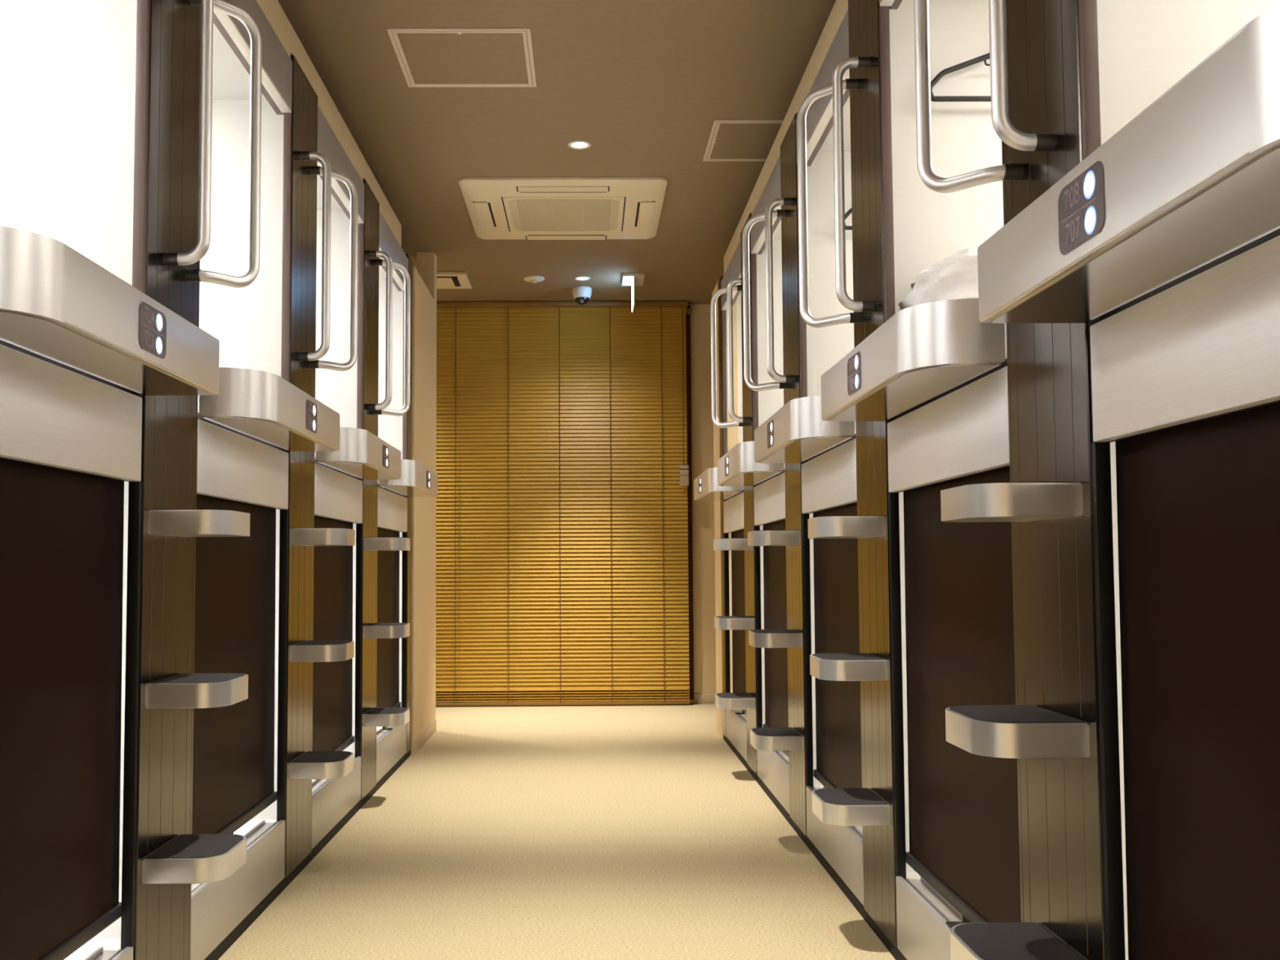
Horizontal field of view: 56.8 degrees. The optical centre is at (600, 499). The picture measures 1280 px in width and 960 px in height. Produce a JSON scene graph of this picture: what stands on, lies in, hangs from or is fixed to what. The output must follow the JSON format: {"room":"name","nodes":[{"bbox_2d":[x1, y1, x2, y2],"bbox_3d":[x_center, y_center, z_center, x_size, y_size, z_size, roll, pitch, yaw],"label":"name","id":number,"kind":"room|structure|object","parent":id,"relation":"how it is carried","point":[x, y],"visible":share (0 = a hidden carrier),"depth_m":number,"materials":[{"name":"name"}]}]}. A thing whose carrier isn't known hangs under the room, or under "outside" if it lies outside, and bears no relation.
{"room":"capsule hotel corridor","nodes":[
{"label":"capsule hotel corridor","id":0,"kind":"room"},
{"bbox_2d":[410,266,434,755],"bbox_3d":[-0.968,0.063,6.163,0.099,2.394,0.733,0,-3,-1],"label":"wall","id":1,"kind":"structure","parent":0,"point":[423,328],"depth_m":6.09,"materials":[{"name":"brown paint"}]},
{"bbox_2d":[413,720,435,754],"bbox_3d":[-0.911,1.230,6.156,0.004,0.062,0.830,0,-3,-1],"label":"baseboard","id":2,"kind":"structure","parent":1,"relation":"attached to","point":[428,733],"depth_m":6.10,"materials":[{"name":"beige wood"}]},
{"bbox_2d":[416,252,436,722],"bbox_3d":[-0.973,-0.047,6.590,0.099,2.663,0.107,0,-3,-1],"label":"wall pillar","id":3,"kind":"structure","parent":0,"point":[426,262],"depth_m":6.61,"materials":[{"name":"brown paint"}]},
{"bbox_2d":[217,703,895,959],"bbox_3d":[-0.097,1.079,2.572,5.850,0.050,10.460,0,-3,-1],"label":"floor","id":4,"kind":"structure","parent":0,"point":[633,832],"depth_m":3.67,"materials":[{"name":"carpet"}]},
{"bbox_2d":[0,0,219,959],"bbox_3d":[-1.809,-0.173,1.892,2.148,2.392,1.120,0,-3,-1],"label":"bed","id":5,"kind":"object","parent":4,"relation":"on","point":[81,332],"visible":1,"depth_m":2.27,"materials":[{"name":"paint"}]},
{"bbox_2d":[0,457,124,959],"bbox_3d":[-0.915,0.314,1.842,0.062,1.012,0.922,0,-3,-1],"label":"roller blind","id":6,"kind":"object","parent":5,"relation":"attached to","point":[61,531],"visible":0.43,"depth_m":2.01,"materials":[{"name":"black fabric"}]},
{"bbox_2d":[155,336,162,354],"bbox_3d":[-0.738,-0.257,1.977,0.002,0.031,0.031,0,-3,-1],"label":"lamp","id":7,"kind":"object","parent":5,"relation":"attached to","point":[158,339],"depth_m":1.98,"materials":[{"name":"white plastic"}]},
{"bbox_2d":[155,313,162,331],"bbox_3d":[-0.738,-0.296,1.979,0.002,0.031,0.031,0,-3,-1],"label":"lamp","id":8,"kind":"object","parent":5,"relation":"on","point":[158,316],"depth_m":1.98,"materials":[{"name":"white plastic"}]},
{"bbox_2d":[121,0,262,959],"bbox_3d":[-0.828,-0.159,2.467,0.182,2.418,0.350,0,-3,-1],"label":"ladder","id":9,"kind":"object","parent":4,"relation":"on","point":[170,859],"visible":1,"depth_m":2.42,"materials":[{"name":"brown wood"}]},
{"bbox_2d":[190,0,339,959],"bbox_3d":[-1.821,-0.109,3.010,2.148,2.392,1.120,0,-3,-1],"label":"bed","id":10,"kind":"object","parent":4,"relation":"on","point":[256,412],"visible":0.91,"depth_m":3.36,"materials":[{"name":"paint"}]},
{"bbox_2d":[191,494,276,834],"bbox_3d":[-0.927,0.377,2.960,0.062,1.012,0.922,0,-3,-1],"label":"roller blind","id":11,"kind":"object","parent":10,"relation":"attached to","point":[233,757],"visible":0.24,"depth_m":3.02,"materials":[{"name":"black"}]},
{"bbox_2d":[213,13,284,115],"bbox_3d":[-0.951,-1.205,3.050,0.046,0.094,0.924,0,-3,-1],"label":"rolled blind","id":12,"kind":"object","parent":10,"relation":"attached to","point":[217,23],"visible":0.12,"depth_m":3.08,"materials":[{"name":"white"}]},
{"bbox_2d":[312,419,315,431],"bbox_3d":[-0.749,-0.194,3.095,0.002,0.031,0.031,0,-3,-1],"label":"lamp","id":13,"kind":"object","parent":10,"relation":"attached to","point":[313,420],"depth_m":3.09,"materials":[{"name":"white plastic"}]},
{"bbox_2d":[312,404,315,416],"bbox_3d":[-0.749,-0.233,3.098,0.002,0.031,0.031,0,-3,-1],"label":"lamp","id":14,"kind":"object","parent":10,"relation":"on","point":[313,406],"depth_m":3.09,"materials":[{"name":"white plastic"}]},
{"bbox_2d":[277,53,358,888],"bbox_3d":[-0.840,-0.095,3.585,0.182,2.418,0.350,0,-3,-1],"label":"ladder","id":15,"kind":"object","parent":4,"relation":"on","point":[304,765],"visible":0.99,"depth_m":3.54,"materials":[{"name":"brown wood"}]},
{"bbox_2d":[311,105,400,860],"bbox_3d":[-1.833,-0.046,4.128,2.148,2.392,1.120,0,-3,-1],"label":"bed","id":16,"kind":"object","parent":4,"relation":"on","point":[362,455],"visible":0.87,"depth_m":4.48,"materials":[{"name":"paint"}]},
{"bbox_2d":[312,515,354,751],"bbox_3d":[-0.939,0.440,4.078,0.062,1.012,0.922,0,-3,-1],"label":"roller blind","id":17,"kind":"object","parent":16,"relation":"attached to","point":[332,682],"visible":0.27,"depth_m":4.17,"materials":[{"name":"black fabric"}]},
{"bbox_2d":[318,174,350,220],"bbox_3d":[-0.963,-1.141,4.168,0.046,0.094,0.924,0,-3,-1],"label":"rolled blind","id":18,"kind":"object","parent":16,"relation":"attached to","point":[340,203],"visible":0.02,"depth_m":4.33,"materials":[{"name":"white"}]},
{"bbox_2d":[355,177,410,807],"bbox_3d":[-0.852,-0.032,4.703,0.182,2.418,0.350,0,-3,-1],"label":"ladder","id":19,"kind":"object","parent":4,"relation":"on","point":[372,717],"visible":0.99,"depth_m":4.66,"materials":[{"name":"brown wood"}]},
{"bbox_2d":[375,211,438,791],"bbox_3d":[-1.844,0.017,5.246,2.148,2.392,1.120,0,-3,-1],"label":"bed","id":20,"kind":"object","parent":4,"relation":"on","point":[417,480],"visible":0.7,"depth_m":5.59,"materials":[{"name":"paint"}]},
{"bbox_2d":[376,527,400,729],"bbox_3d":[-0.950,0.504,5.196,0.062,1.012,0.922,0,-3,-1],"label":"roller blind","id":21,"kind":"object","parent":20,"relation":"attached to","point":[388,562],"visible":0.41,"depth_m":5.32,"materials":[{"name":"black fabric"}]},
{"bbox_2d":[378,257,402,291],"bbox_3d":[-0.975,-1.078,5.287,0.046,0.094,0.924,0,-3,-1],"label":"rolled blind","id":22,"kind":"object","parent":20,"relation":"attached to","point":[394,282],"visible":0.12,"depth_m":5.55,"materials":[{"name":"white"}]},
{"bbox_2d":[403,253,413,759],"bbox_3d":[-0.938,0.026,5.720,0.030,2.418,0.148,0,-3,-1],"label":"ladder","id":23,"kind":"object","parent":4,"relation":"on","point":[410,260],"visible":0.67,"depth_m":5.72,"materials":[{"name":"brown wood"}]},
{"bbox_2d":[693,240,747,769],"bbox_3d":[1.562,0.027,5.742,2.155,2.392,1.120,0,-3,-1],"label":"bed","id":24,"kind":"object","parent":4,"relation":"on","point":[706,488],"visible":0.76,"depth_m":5.88,"materials":[{"name":"paint"}]},
{"bbox_2d":[732,290,741,306],"bbox_3d":[0.684,-1.060,5.763,0.046,0.094,0.924,0,-3,-1],"label":"rolled blind","id":25,"kind":"object","parent":24,"relation":"attached to","point":[738,292],"visible":0.02,"depth_m":5.89,"materials":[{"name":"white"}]},
{"bbox_2d":[731,529,746,714],"bbox_3d":[0.677,0.522,5.673,0.062,1.012,0.922,0,-3,-1],"label":"roller blind","id":26,"kind":"object","parent":24,"relation":"attached to","point":[738,599],"visible":0.21,"depth_m":5.84,"materials":[{"name":"black fabric"}]},
{"bbox_2d":[717,275,727,742],"bbox_3d":[0.649,0.044,6.196,0.030,2.418,0.148,0,-3,-1],"label":"ladder","id":27,"kind":"object","parent":4,"relation":"on","point":[720,349],"visible":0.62,"depth_m":6.19,"materials":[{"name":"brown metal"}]},
{"bbox_2d":[710,212,758,782],"bbox_3d":[0.584,-0.013,5.178,0.182,2.418,0.350,0,-3,-1],"label":"ladder","id":28,"kind":"object","parent":4,"relation":"on","point":[747,700],"visible":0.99,"depth_m":5.13,"materials":[{"name":"brown wood"}]},
{"bbox_2d":[717,155,790,824],"bbox_3d":[1.573,-0.036,4.624,2.155,2.392,1.120,0,-3,-1],"label":"bed","id":29,"kind":"object","parent":4,"relation":"on","point":[737,467],"visible":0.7,"depth_m":4.95,"materials":[{"name":"paint"}]},
{"bbox_2d":[756,217,781,254],"bbox_3d":[0.696,-1.123,4.645,0.046,0.094,0.924,0,-3,-1],"label":"rolled blind","id":30,"kind":"object","parent":29,"relation":"attached to","point":[778,219],"visible":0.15,"depth_m":4.70,"materials":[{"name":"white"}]},
{"bbox_2d":[763,520,788,752],"bbox_3d":[0.689,0.459,4.555,0.062,1.012,0.922,0,-3,-1],"label":"roller blind","id":31,"kind":"object","parent":29,"relation":"attached to","point":[776,710],"visible":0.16,"depth_m":4.69,"materials":[{"name":"black"}]},
{"bbox_2d":[742,111,813,844],"bbox_3d":[0.595,-0.076,4.060,0.182,2.418,0.350,0,-3,-1],"label":"ladder","id":32,"kind":"object","parent":4,"relation":"on","point":[792,739],"visible":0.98,"depth_m":4.01,"materials":[{"name":"brown wood"}]},
{"bbox_2d":[754,8,864,919],"bbox_3d":[1.585,-0.100,3.505,2.155,2.392,1.120,0,-3,-1],"label":"bed","id":33,"kind":"object","parent":4,"relation":"on","point":[797,433],"visible":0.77,"depth_m":3.77,"materials":[{"name":"paint"}]},
{"bbox_2d":[806,89,849,166],"bbox_3d":[0.707,-1.187,3.527,0.046,0.094,0.924,0,-3,-1],"label":"rolled blind","id":34,"kind":"object","parent":33,"relation":"attached to","point":[846,94],"visible":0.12,"depth_m":3.69,"materials":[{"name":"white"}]},
{"bbox_2d":[813,502,862,788],"bbox_3d":[0.700,0.395,3.437,0.062,1.012,0.922,0,-3,-1],"label":"roller blind","id":35,"kind":"object","parent":33,"relation":"attached to","point":[836,584],"visible":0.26,"depth_m":3.52,"materials":[{"name":"black"}]},
{"bbox_3d":[1.029,-1.151,4.077,0.032,0.060,0.045,0,-3,-1],"label":"coat hook","id":36,"kind":"object","parent":33,"relation":"attached to","visible":0},
{"bbox_2d":[844,208,852,230],"bbox_3d":[1.030,-1.038,4.060,0.414,0.229,0.013,0,-3,-1],"label":"clothes hanger","id":37,"kind":"object","parent":36,"relation":"hanging from","point":[846,215],"visible":0.08,"depth_m":4.05,"materials":[{"name":"black"}]},
{"bbox_2d":[796,0,905,959],"bbox_3d":[0.607,-0.139,2.942,0.182,2.418,0.350,0,-3,-1],"label":"ladder","id":38,"kind":"object","parent":4,"relation":"on","point":[870,806],"visible":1,"depth_m":2.90,"materials":[{"name":"brown wood"}]},
{"bbox_2d":[821,0,1009,959],"bbox_3d":[1.596,-0.163,2.387,2.155,2.392,1.120,0,-3,-1],"label":"bed","id":39,"kind":"object","parent":4,"relation":"on","point":[935,367],"visible":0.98,"depth_m":2.73,"materials":[{"name":"paint"}]},
{"bbox_2d":[854,355,857,369],"bbox_3d":[0.519,-0.279,2.405,0.002,0.031,0.031,0,-3,-1],"label":"lamp","id":40,"kind":"object","parent":39,"relation":"on","point":[855,356],"depth_m":2.40,"materials":[{"name":"white plastic"}]},
{"bbox_2d":[854,373,858,388],"bbox_3d":[0.519,-0.240,2.403,0.002,0.031,0.031,0,-3,-1],"label":"lamp","id":41,"kind":"object","parent":39,"relation":"attached to","point":[856,375],"depth_m":2.40,"materials":[{"name":"white plastic"}]},
{"bbox_2d":[888,0,902,9],"bbox_3d":[0.719,-1.250,2.409,0.046,0.094,0.924,0,-3,-1],"label":"rolled blind","id":42,"kind":"object","parent":39,"relation":"attached to","point":[896,3],"visible":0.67,"depth_m":2.82,"materials":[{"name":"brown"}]},
{"bbox_2d":[903,466,1021,928],"bbox_3d":[0.712,0.332,2.318,0.062,1.012,0.922,0,-3,-1],"label":"roller blind","id":43,"kind":"object","parent":39,"relation":"attached to","point":[963,812],"visible":0.55,"depth_m":2.36,"materials":[{"name":"black fabric"}]},
{"bbox_2d":[1004,323,1007,359],"bbox_3d":[1.671,-0.279,2.397,1.905,0.100,1.050,0,-3,-1],"label":"mattress","id":44,"kind":"object","parent":39,"relation":"on","point":[1006,353],"visible":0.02,"depth_m":2.11,"materials":[{"name":"white fabric"}]},
{"bbox_2d":[897,246,978,310],"bbox_3d":[1.015,-0.435,2.706,0.630,0.253,0.456,0,-3,-1],"label":"pillow","id":45,"kind":"object","parent":44,"relation":"on","point":[954,277],"visible":0.08,"depth_m":2.55,"materials":[{"name":"white fabric"}]},
{"bbox_3d":[1.015,-1.214,2.959,0.032,0.060,0.045,0,-3,-1],"label":"coat hook","id":46,"kind":"object","parent":39,"relation":"attached to","visible":0},
{"bbox_2d":[930,52,991,102],"bbox_3d":[1.015,-1.101,2.941,0.414,0.229,0.013,0,-3,-1],"label":"clothes hanger","id":47,"kind":"object","parent":46,"relation":"hanging from","point":[983,58],"visible":0.33,"depth_m":2.93,"materials":[{"name":"black"}]},
{"bbox_2d":[913,0,1107,959],"bbox_3d":[0.619,-0.203,1.823,0.182,2.418,0.350,0,-3,-1],"label":"ladder","id":48,"kind":"object","parent":4,"relation":"on","point":[1051,729],"visible":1,"depth_m":1.77,"materials":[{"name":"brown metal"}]},
{"bbox_2d":[977,0,1279,959],"bbox_3d":[1.608,-0.226,1.269,2.155,2.392,1.120,0,-3,-1],"label":"bed","id":49,"kind":"object","parent":4,"relation":"on","point":[1166,227],"visible":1,"depth_m":1.38,"materials":[{"name":"paint"}]},
{"bbox_2d":[1083,170,1095,199],"bbox_3d":[0.531,-0.342,1.287,0.002,0.031,0.031,0,-3,-1],"label":"lamp","id":50,"kind":"object","parent":49,"relation":"on","point":[1089,176],"depth_m":1.28,"materials":[{"name":"white plastic"}]},
{"bbox_2d":[1084,205,1096,234],"bbox_3d":[0.531,-0.303,1.285,0.002,0.031,0.031,0,-3,-1],"label":"lamp","id":51,"kind":"object","parent":49,"relation":"attached to","point":[1090,211],"depth_m":1.28,"materials":[{"name":"white plastic"}]},
{"bbox_2d":[1115,402,1279,959],"bbox_3d":[0.724,0.269,1.200,0.062,1.012,0.922,0,-3,-1],"label":"roller blind","id":52,"kind":"object","parent":49,"relation":"attached to","point":[1198,503],"visible":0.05,"depth_m":1.43,"materials":[{"name":"black"}]},
{"bbox_2d":[278,0,835,304],"bbox_3d":[-0.112,-1.629,2.725,5.850,0.050,10.460,0,-3,-1],"label":"ceiling","id":53,"kind":"structure","parent":0,"point":[646,83],"depth_m":4.60,"materials":[{"name":"paint"}]},
{"bbox_2d":[436,271,471,288],"bbox_3d":[-0.907,-1.336,7.171,0.222,0.022,0.412,0,-3,-1],"label":"air vent","id":54,"kind":"object","parent":53,"relation":"attached to","point":[445,280],"visible":0.49,"depth_m":7.18,"materials":[{"name":"beige plastic"}]},
{"bbox_2d":[386,28,536,87],"bbox_3d":[-0.467,-1.521,4.095,0.469,0.007,0.469,0,-3,-1],"label":"access hatch","id":55,"kind":"object","parent":53,"relation":"attached to","point":[431,57],"visible":1,"depth_m":4.07,"materials":[{"name":"beige"}]},
{"bbox_2d":[524,275,544,283],"bbox_3d":[-0.406,-1.333,7.208,0.126,0.031,0.126,0,-3,-1],"label":"smoke detector","id":56,"kind":"object","parent":53,"relation":"attached to","point":[533,278],"visible":1,"depth_m":7.18,"materials":[{"name":"white plastic"}]},
{"bbox_2d":[458,177,666,239],"bbox_3d":[-0.177,-1.409,5.817,0.950,0.038,0.950,0,-3,-1],"label":"air conditioner","id":57,"kind":"object","parent":53,"relation":"attached to","point":[529,208],"visible":1,"depth_m":5.67,"materials":[{"name":"beige plastic"}]},
{"bbox_2d":[508,199,619,231],"bbox_3d":[-0.177,-1.392,5.816,0.524,0.004,0.524,0,-3,-1],"label":"grille","id":58,"kind":"object","parent":57,"relation":"attached to","point":[524,215],"depth_m":5.80,"materials":[{"name":"beige plastic"}]},
{"bbox_2d":[568,140,591,149],"bbox_3d":[-0.089,-1.476,4.932,0.096,0.006,0.096,0,-3,-1],"label":"recessed light","id":59,"kind":"object","parent":53,"relation":"in","point":[575,144],"visible":1,"depth_m":4.93,"materials":[{"name":"white plastic"}]},
{"bbox_2d":[572,286,591,305],"bbox_3d":[-0.118,-1.281,7.484,0.125,0.107,0.125,0,-3,-1],"label":"dome camera","id":60,"kind":"object","parent":53,"relation":"attached to","point":[582,295],"visible":1,"depth_m":7.44,"materials":[{"name":"white plastic"}]},
{"bbox_2d":[574,275,590,280],"bbox_3d":[-0.113,-1.347,7.217,0.096,0.006,0.096,0,-3,-1],"label":"recessed light","id":61,"kind":"object","parent":53,"relation":"in","point":[580,277],"visible":1,"depth_m":7.21,"materials":[{"name":"white plastic"}]},
{"bbox_2d":[622,272,644,312],"bbox_3d":[0.198,-1.258,7.215,0.132,0.188,0.250,0,-3,-1],"label":"exit sign","id":62,"kind":"object","parent":53,"relation":"hanging from","point":[633,279],"visible":1,"depth_m":7.14,"materials":[{"name":"white plastic"}]},
{"bbox_2d":[702,120,783,161],"bbox_3d":[0.679,-1.481,4.904,0.469,0.007,0.469,0,-3,-1],"label":"access hatch","id":63,"kind":"object","parent":53,"relation":"attached to","point":[733,140],"visible":0.69,"depth_m":4.88,"materials":[{"name":"beige"}]},
{"bbox_2d":[688,303,715,693],"bbox_3d":[-0.160,0.024,7.920,5.850,2.663,0.100,0,-3,-1],"label":"wall","id":64,"kind":"structure","parent":0,"point":[702,424],"depth_m":7.87,"materials":[{"name":"brown paint"}]},
{"bbox_2d":[468,305,693,704],"bbox_3d":[-0.519,0.028,7.851,2.250,2.650,0.030,0,-3,-1],"label":"window","id":65,"kind":"structure","parent":64,"relation":"in","point":[688,306],"depth_m":7.83,"materials":[{"name":"brown"}]},
{"bbox_2d":[435,301,689,706],"bbox_3d":[-0.455,0.016,7.770,2.077,2.652,0.084,0,-3,-1],"label":"blind","id":66,"kind":"object","parent":65,"relation":"attached to","point":[562,468],"visible":0.75,"depth_m":7.78,"materials":[{"name":"brown wood"}]},
{"bbox_2d":[604,308,693,702],"bbox_3d":[0.300,0.034,7.829,0.627,2.608,0.060,0,-3,-1],"label":"blind","id":67,"kind":"object","parent":65,"relation":"attached to","point":[688,311],"visible":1,"depth_m":7.83,"materials":[{"name":"brown wood"}]},
{"bbox_2d":[693,693,715,703],"bbox_3d":[1.693,1.310,7.811,2.160,0.062,0.012,0,-3,-1],"label":"baseboard","id":68,"kind":"structure","parent":64,"relation":"attached to","point":[698,698],"depth_m":7.79,"materials":[{"name":"beige wood"}]},
{"bbox_2d":[711,280,738,738],"bbox_3d":[0.682,0.051,6.420,0.100,2.430,0.300,0,-3,-1],"label":"capsule bunk bed","id":69,"kind":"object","parent":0,"point":[732,432],"depth_m":6.32,"materials":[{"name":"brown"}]},
{"bbox_3d":[-1.922,-0.356,-1.117,2.136,2.420,2.970,0,-3,-1],"label":"wall","id":70,"kind":"structure","parent":0,"visible":0},
{"bbox_2d":[256,0,401,247],"bbox_3d":[-0.902,-1.455,1.510,0.022,0.115,8.070,0,-3,-1],"label":"trim","id":71,"kind":"structure","parent":70,"relation":"attached to","point":[273,10],"depth_m":3.96,"materials":[{"name":"beige"}]},
{"bbox_3d":[1.789,-0.393,-1.407,2.148,2.420,2.310,0,-3,-1],"label":"wall","id":72,"kind":"structure","parent":0,"visible":0},
{"bbox_2d":[723,0,848,274],"bbox_3d":[0.691,-1.443,1.807,0.022,0.108,8.630,0,-3,-1],"label":"trim","id":73,"kind":"structure","parent":72,"relation":"attached to","point":[840,7],"depth_m":3.99,"materials":[{"name":"beige"}]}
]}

